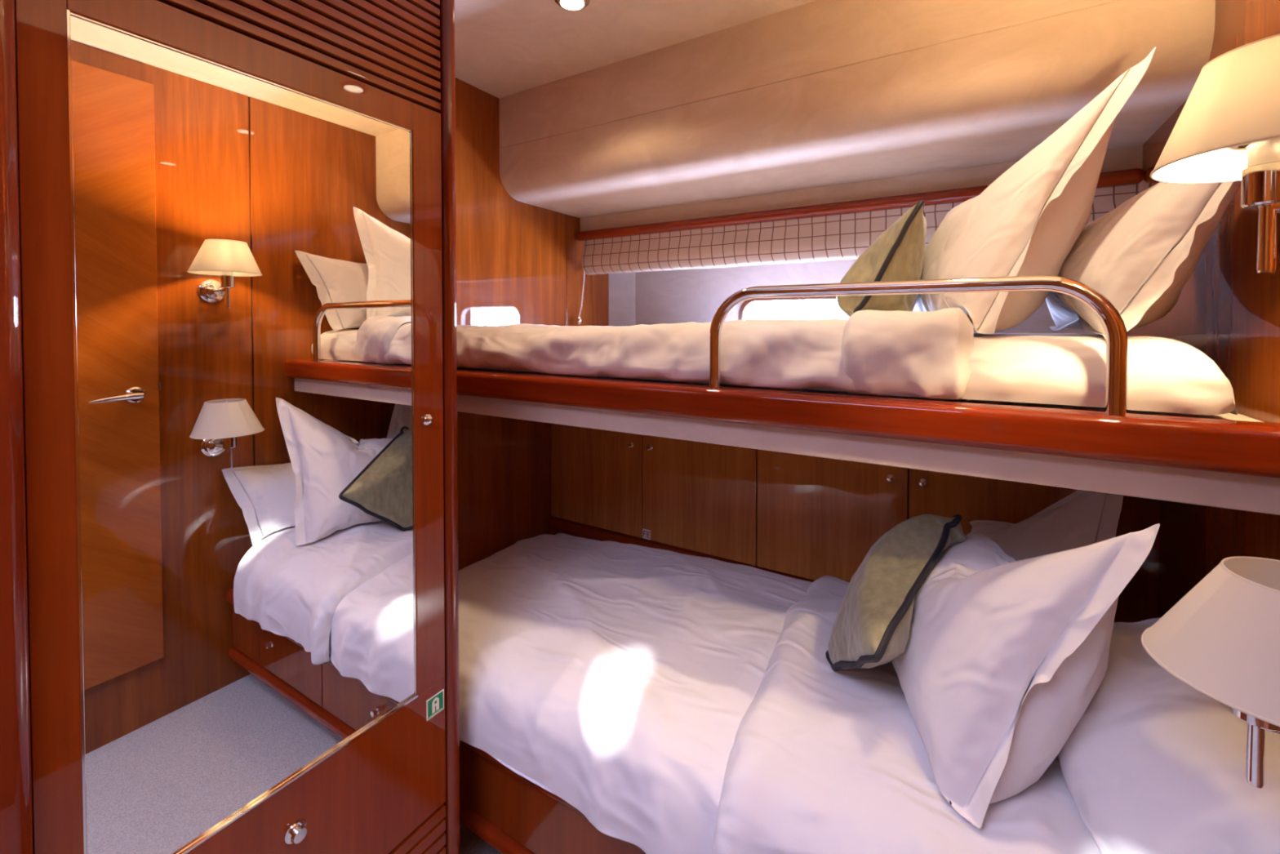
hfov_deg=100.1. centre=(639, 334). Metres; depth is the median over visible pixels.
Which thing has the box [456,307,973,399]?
duvet
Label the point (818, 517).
upper cabinet
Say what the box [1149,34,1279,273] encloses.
wall lamp
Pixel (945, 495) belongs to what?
upper cabinet
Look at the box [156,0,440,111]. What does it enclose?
grille
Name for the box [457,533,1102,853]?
duvet
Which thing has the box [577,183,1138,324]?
blind
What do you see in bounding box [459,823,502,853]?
floor
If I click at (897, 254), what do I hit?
cushion
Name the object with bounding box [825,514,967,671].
cushion
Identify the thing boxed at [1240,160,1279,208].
socket
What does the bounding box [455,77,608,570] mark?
wall
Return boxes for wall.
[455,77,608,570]
[1127,0,1279,617]
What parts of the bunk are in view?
rail, fascia panel, guard rail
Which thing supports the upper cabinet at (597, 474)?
attached to the wall at (517, 262)
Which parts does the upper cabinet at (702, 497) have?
knob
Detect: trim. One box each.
[548,516,814,582]
[575,168,1145,240]
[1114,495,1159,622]
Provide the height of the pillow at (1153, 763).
0.286 m
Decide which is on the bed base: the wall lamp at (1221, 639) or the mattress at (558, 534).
the mattress at (558, 534)
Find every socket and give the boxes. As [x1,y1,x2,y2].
[1230,706,1279,730]
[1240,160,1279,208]
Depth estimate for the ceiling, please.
1.54 m
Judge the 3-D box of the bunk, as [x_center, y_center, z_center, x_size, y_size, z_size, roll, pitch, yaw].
[0.384,0.059,1.688,1.886,0.341,1.176,1,1,31]
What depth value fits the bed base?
1.20 m
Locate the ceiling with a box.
[454,0,817,98]
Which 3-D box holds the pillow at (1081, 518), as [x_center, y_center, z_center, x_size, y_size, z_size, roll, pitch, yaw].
[0.898,0.500,1.192,0.230,0.442,0.492,0,1,5]
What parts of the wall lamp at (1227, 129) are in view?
lamp shade, switch stem, arm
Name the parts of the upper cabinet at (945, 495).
knob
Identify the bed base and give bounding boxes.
[459,740,645,853]
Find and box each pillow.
[891,523,1159,828]
[912,47,1155,333]
[968,489,1123,560]
[1045,180,1240,337]
[1057,617,1279,853]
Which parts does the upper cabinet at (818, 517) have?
knob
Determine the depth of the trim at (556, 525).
2.08 m
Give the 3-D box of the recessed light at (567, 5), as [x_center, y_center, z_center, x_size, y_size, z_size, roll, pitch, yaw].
[-0.175,-0.863,1.387,0.092,0.011,0.092,1,1,31]
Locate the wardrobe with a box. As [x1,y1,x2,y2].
[0,0,460,853]
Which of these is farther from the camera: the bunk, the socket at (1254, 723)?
the bunk
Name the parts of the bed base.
rail, drawer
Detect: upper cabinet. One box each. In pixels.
[551,422,642,537]
[642,435,757,565]
[756,448,909,582]
[908,468,1077,535]
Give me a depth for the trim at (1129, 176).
1.82 m
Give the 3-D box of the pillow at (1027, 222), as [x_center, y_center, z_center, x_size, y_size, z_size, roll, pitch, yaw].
[0.812,-0.256,1.240,0.278,0.499,0.574,0,1,11]
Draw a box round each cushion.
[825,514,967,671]
[836,200,926,316]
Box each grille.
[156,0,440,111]
[388,804,445,853]
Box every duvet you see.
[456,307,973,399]
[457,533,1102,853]
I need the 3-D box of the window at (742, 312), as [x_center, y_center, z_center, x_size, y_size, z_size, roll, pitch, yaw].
[0.664,-0.034,2.221,0.526,0.258,0.034,1,1,31]
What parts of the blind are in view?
pull cord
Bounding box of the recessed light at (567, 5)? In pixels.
[554,0,590,11]
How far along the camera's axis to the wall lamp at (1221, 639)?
0.55 m
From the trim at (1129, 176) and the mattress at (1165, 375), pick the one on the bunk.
the mattress at (1165, 375)
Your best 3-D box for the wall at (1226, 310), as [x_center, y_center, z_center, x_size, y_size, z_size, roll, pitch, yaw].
[0.720,0.225,0.390,0.040,2.148,3.290,1,1,31]
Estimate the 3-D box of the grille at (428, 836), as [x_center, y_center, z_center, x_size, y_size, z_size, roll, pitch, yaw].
[-0.577,1.136,0.900,0.030,0.274,0.582,1,1,31]
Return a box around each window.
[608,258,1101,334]
[738,296,836,319]
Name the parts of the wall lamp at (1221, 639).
lamp shade, switch stem, arm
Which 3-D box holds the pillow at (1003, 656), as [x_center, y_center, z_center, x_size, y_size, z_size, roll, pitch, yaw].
[0.628,0.478,0.988,0.293,0.474,0.526,0,1,16]
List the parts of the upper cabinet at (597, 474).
knob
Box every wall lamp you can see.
[1141,555,1279,787]
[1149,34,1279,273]
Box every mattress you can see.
[462,333,1237,415]
[555,533,578,537]
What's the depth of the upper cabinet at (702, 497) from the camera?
1.90 m
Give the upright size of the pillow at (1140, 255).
0.313 m
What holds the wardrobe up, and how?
on the floor
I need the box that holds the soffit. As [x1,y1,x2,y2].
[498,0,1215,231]
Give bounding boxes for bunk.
[457,275,1279,515]

